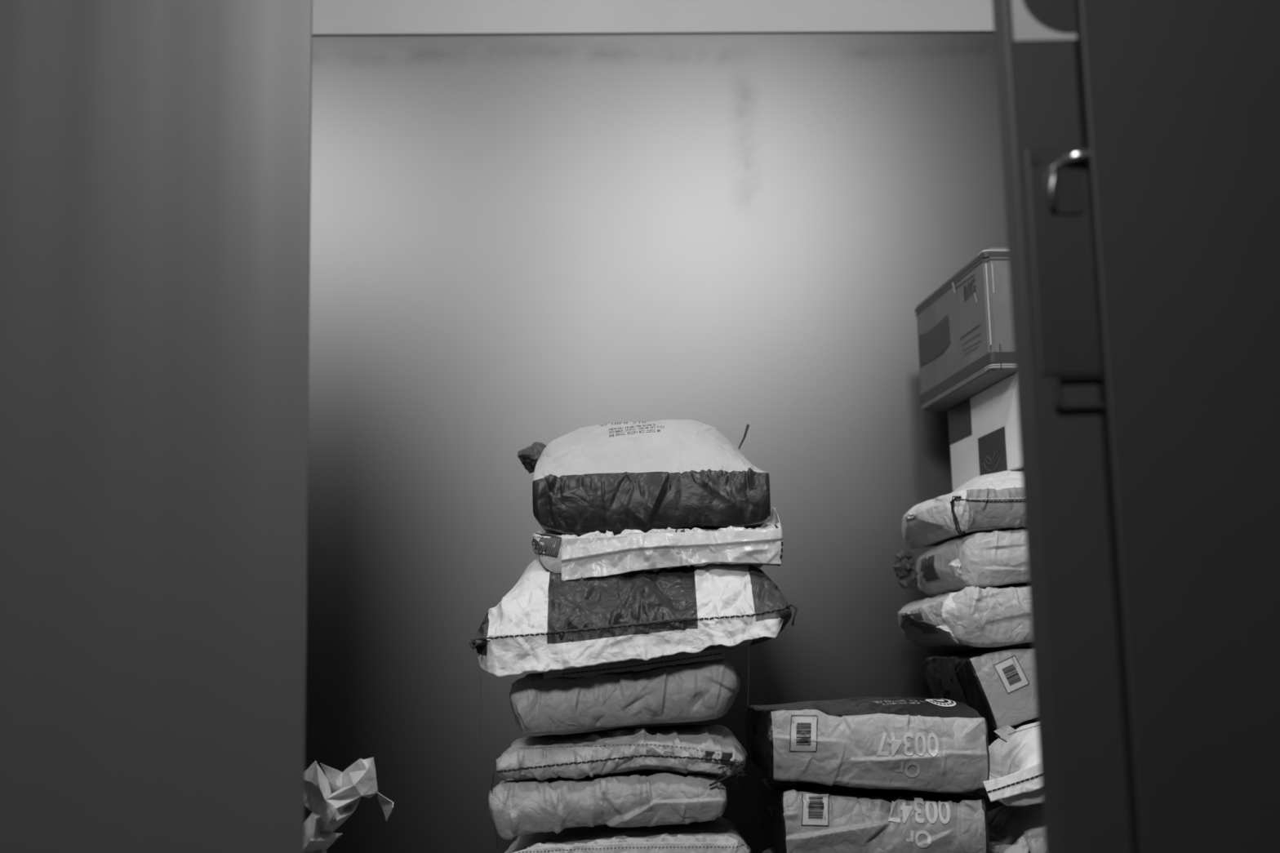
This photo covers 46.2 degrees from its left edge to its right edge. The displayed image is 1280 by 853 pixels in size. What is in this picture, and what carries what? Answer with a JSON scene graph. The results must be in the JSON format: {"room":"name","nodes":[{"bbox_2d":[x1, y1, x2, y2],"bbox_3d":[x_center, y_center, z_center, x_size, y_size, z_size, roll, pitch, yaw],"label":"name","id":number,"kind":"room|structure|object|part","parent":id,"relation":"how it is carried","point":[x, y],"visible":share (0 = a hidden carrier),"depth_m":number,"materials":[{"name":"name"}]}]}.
{"room":"storage room","nodes":[
{"label":"storage room","id":0,"kind":"room"},
{"bbox_2d":[0,0,312,852],"bbox_3d":[-1.316,-0.228,1.936,1.780,3.000,0.008,-1,-9,0],"label":"wall","id":1,"kind":"structure","parent":0,"point":[155,155],"depth_m":1.90,"materials":[{"name":"grey paint"}]},
{"bbox_2d":[304,0,1037,852],"bbox_3d":[0.150,0.078,3.668,3.500,2.850,0.062,-1,-9,-3],"label":"wall","id":2,"kind":"structure","parent":0,"point":[517,242],"depth_m":3.69,"materials":[{"name":"white paint"}]},
{"bbox_2d":[311,31,994,36],"bbox_3d":[0.126,-0.996,3.802,3.500,0.004,0.007,-1,-9,-3],"label":"trim","id":3,"kind":"structure","parent":2,"relation":"attached to","point":[851,32],"depth_m":3.79,"materials":[{"name":"paint"}]},
{"bbox_3d":[0.028,1.168,1.187,4.400,0.050,5.100,-1,-9,0],"label":"floor","id":4,"kind":"structure","parent":0,"visible":0},
{"bbox_2d":[303,757,393,852],"bbox_3d":[-0.515,0.930,2.357,0.276,0.802,0.185,-1,-9,0],"label":"paper bag","id":5,"kind":"object","parent":4,"relation":"on","point":[331,799],"visible":0.96,"depth_m":2.38,"materials":[{"name":"grey paper"}]},
{"bbox_2d":[991,0,1279,852],"bbox_3d":[1.124,-0.341,1.581,1.474,3.000,0.070,-1,-9,0],"label":"door","id":6,"kind":"structure","parent":4,"relation":"on","point":[1140,139],"depth_m":1.51,"materials":[{"name":"paint"}]},
{"bbox_3d":[0.437,-0.171,1.541,0.066,0.240,0.002,-1,-9,0],"label":"latch plate","id":7,"kind":"part","parent":6,"relation":"part of","materials":[{"name":"metal"}]},
{"bbox_3d":[-0.011,1.305,2.633,0.440,0.120,0.600,-1,-9,0],"label":"pallet","id":8,"kind":"object","parent":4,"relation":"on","visible":0},
{"bbox_3d":[-0.014,1.166,2.633,0.426,0.142,0.539,-1,-9,0],"label":"sack","id":9,"kind":"object","parent":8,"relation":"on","visible":0},
{"bbox_3d":[-0.017,1.019,2.655,0.427,0.142,0.540,-1,-9,0],"label":"sack","id":10,"kind":"object","parent":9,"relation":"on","visible":0},
{"bbox_3d":[-0.021,0.872,2.679,0.426,0.142,0.540,-1,-9,0],"label":"sack","id":11,"kind":"object","parent":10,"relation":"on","visible":0},
{"bbox_2d":[504,816,751,852],"bbox_3d":[-0.026,0.753,2.689,0.442,0.096,0.543,-1,-9,0],"label":"sack","id":12,"kind":"object","parent":11,"relation":"on","point":[718,835],"visible":0.72,"depth_m":2.45,"materials":[{"name":"paper"}]},
{"bbox_2d":[488,772,728,852],"bbox_3d":[-0.052,0.669,2.715,0.418,0.124,0.556,-1,-9,0],"label":"sack","id":13,"kind":"object","parent":12,"relation":"on","point":[517,806],"visible":0.78,"depth_m":2.46,"materials":[{"name":"paper"}]},
{"bbox_2d":[495,724,747,786],"bbox_3d":[-0.031,0.587,2.723,0.443,0.094,0.546,-1,-9,0],"label":"sack","id":14,"kind":"object","parent":13,"relation":"on","point":[700,749],"visible":1,"depth_m":2.47,"materials":[{"name":"paper"}]},
{"bbox_2d":[509,648,739,734],"bbox_3d":[-0.025,0.484,2.754,0.409,0.143,0.556,-1,-9,0],"label":"sack","id":15,"kind":"object","parent":14,"relation":"on","point":[701,686],"visible":1,"depth_m":2.50,"materials":[{"name":"paper"}]},
{"bbox_2d":[468,558,797,734],"bbox_3d":[-0.012,0.381,2.678,0.568,0.298,0.488,-1,-9,0],"label":"sack","id":16,"kind":"object","parent":15,"relation":"on","point":[546,622],"visible":0.92,"depth_m":2.49,"materials":[{"name":"white plastic"}]},
{"bbox_2d":[532,506,783,581],"bbox_3d":[0.031,0.234,2.842,0.465,0.137,0.556,-1,-9,0],"label":"sack","id":17,"kind":"object","parent":16,"relation":"on","point":[597,553],"visible":1,"depth_m":2.58,"materials":[{"name":"white plastic"}]},
{"bbox_2d":[517,419,770,536],"bbox_3d":[-0.003,0.108,2.869,0.469,0.234,0.543,-1,-9,0],"label":"sack","id":18,"kind":"object","parent":17,"relation":"on","point":[615,477],"visible":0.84,"depth_m":2.61,"materials":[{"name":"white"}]},
{"bbox_3d":[0.416,1.304,2.692,0.370,0.120,0.600,-1,-9,0],"label":"pallet","id":19,"kind":"object","parent":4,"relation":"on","visible":0},
{"bbox_3d":[0.412,1.181,2.690,0.368,0.111,0.540,-1,-9,0],"label":"sack","id":20,"kind":"object","parent":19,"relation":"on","visible":0},
{"bbox_3d":[0.410,1.064,2.708,0.366,0.111,0.540,-1,-9,0],"label":"sack","id":21,"kind":"object","parent":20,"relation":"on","visible":0},
{"bbox_3d":[0.407,0.947,2.726,0.367,0.112,0.540,-1,-9,0],"label":"sack","id":22,"kind":"object","parent":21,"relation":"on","visible":0},
{"bbox_2d":[762,848,777,852],"bbox_3d":[0.405,0.832,2.743,0.369,0.110,0.541,-1,-9,0],"label":"sack","id":23,"kind":"object","parent":22,"relation":"on","point":[771,850],"visible":0.04,"depth_m":2.83,"materials":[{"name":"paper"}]},
{"bbox_2d":[759,778,989,852],"bbox_3d":[0.409,0.707,2.741,0.350,0.136,0.552,-1,-9,0],"label":"sack","id":24,"kind":"object","parent":23,"relation":"on","point":[796,816],"visible":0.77,"depth_m":2.49,"materials":[{"name":"grey paper"}]},
{"bbox_2d":[745,696,990,793],"bbox_3d":[0.398,0.576,2.758,0.382,0.157,0.554,-1,-9,0],"label":"sack","id":25,"kind":"object","parent":24,"relation":"on","point":[921,744],"visible":1,"depth_m":2.50,"materials":[{"name":"grey paper"}]},
{"bbox_3d":[0.747,1.287,2.633,0.270,0.120,0.500,-1,-9,0],"label":"pallet","id":26,"kind":"object","parent":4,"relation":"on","visible":0},
{"bbox_3d":[0.744,1.169,2.650,0.266,0.105,0.499,-1,-9,0],"label":"sack","id":27,"kind":"object","parent":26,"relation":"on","visible":0},
{"bbox_3d":[0.743,1.058,2.667,0.265,0.106,0.499,-1,-9,0],"label":"sack","id":28,"kind":"object","parent":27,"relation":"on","visible":0},
{"bbox_3d":[0.739,0.948,2.684,0.268,0.104,0.498,-1,-9,0],"label":"sack","id":29,"kind":"object","parent":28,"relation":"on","visible":0},
{"bbox_3d":[0.736,0.838,2.701,0.267,0.104,0.500,-1,-9,0],"label":"sack","id":30,"kind":"object","parent":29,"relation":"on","visible":0},
{"bbox_2d":[986,803,1045,852],"bbox_3d":[0.703,0.730,2.692,0.225,0.104,0.481,-1,-9,0],"label":"sack","id":31,"kind":"object","parent":30,"relation":"on","point":[1011,828],"visible":0.49,"depth_m":2.62,"materials":[{"name":"white paper"}]},
{"bbox_2d":[973,722,1042,806],"bbox_3d":[0.685,0.588,2.687,0.244,0.139,0.491,-1,-9,0],"label":"sack","id":32,"kind":"object","parent":31,"relation":"on","point":[1015,772],"visible":0.43,"depth_m":2.52,"materials":[{"name":"white paper"}]},
{"bbox_2d":[922,645,1036,728],"bbox_3d":[0.727,0.529,3.067,0.222,0.159,0.535,-1,-9,0],"label":"sack","id":33,"kind":"object","parent":32,"relation":"on","point":[998,683],"visible":0.79,"depth_m":2.82,"materials":[{"name":"black paper"}]},
{"bbox_2d":[897,586,1032,648],"bbox_3d":[0.740,0.389,3.056,0.428,0.119,0.514,-1,-9,-2],"label":"sack","id":34,"kind":"object","parent":33,"relation":"on","point":[971,616],"visible":0.56,"depth_m":2.82,"materials":[{"name":"paper"}]},
{"bbox_2d":[893,528,1028,595],"bbox_3d":[0.744,0.279,3.083,0.418,0.122,0.512,-1,-9,-1],"label":"sack","id":35,"kind":"object","parent":34,"relation":"on","point":[997,559],"visible":0.5,"depth_m":2.86,"materials":[{"name":"paper"}]},
{"bbox_2d":[902,470,1025,549],"bbox_3d":[0.751,0.170,3.092,0.412,0.144,0.507,-1,-9,-2],"label":"sack","id":36,"kind":"object","parent":35,"relation":"on","point":[991,502],"visible":0.49,"depth_m":2.87,"materials":[{"name":"paper"}]},
{"bbox_3d":[0.602,0.169,2.843,0.027,0.077,0.009,-1,-9,-2],"label":"corner cord","id":37,"kind":"part","parent":36,"relation":"part of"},
{"bbox_2d":[947,373,1022,490],"bbox_3d":[0.896,0.018,3.176,0.343,0.194,0.500,-1,-9,-6],"label":"box","id":38,"kind":"object","parent":36,"relation":"on","point":[984,432],"visible":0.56,"depth_m":3.16,"materials":[{"name":"cardboard"}]},
{"bbox_2d":[915,247,1015,411],"bbox_3d":[0.842,-0.198,3.230,0.362,0.249,0.502,-1,-9,-6],"label":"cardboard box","id":39,"kind":"object","parent":38,"relation":"on","point":[965,329],"visible":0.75,"depth_m":3.11,"materials":[{"name":"painted metal"},{"name":"bare metal"}]},
{"bbox_3d":[0.721,0.029,3.221,0.001,0.194,0.370,-1,-9,-6],"label":"printed panel","id":40,"kind":"part","parent":38,"relation":"part of","materials":[{"name":"white cardboard"}]},
{"bbox_3d":[0.701,0.140,2.851,0.203,0.009,0.021,-1,-9,-2],"label":"seam cord","id":41,"kind":"part","parent":36,"relation":"part of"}
]}

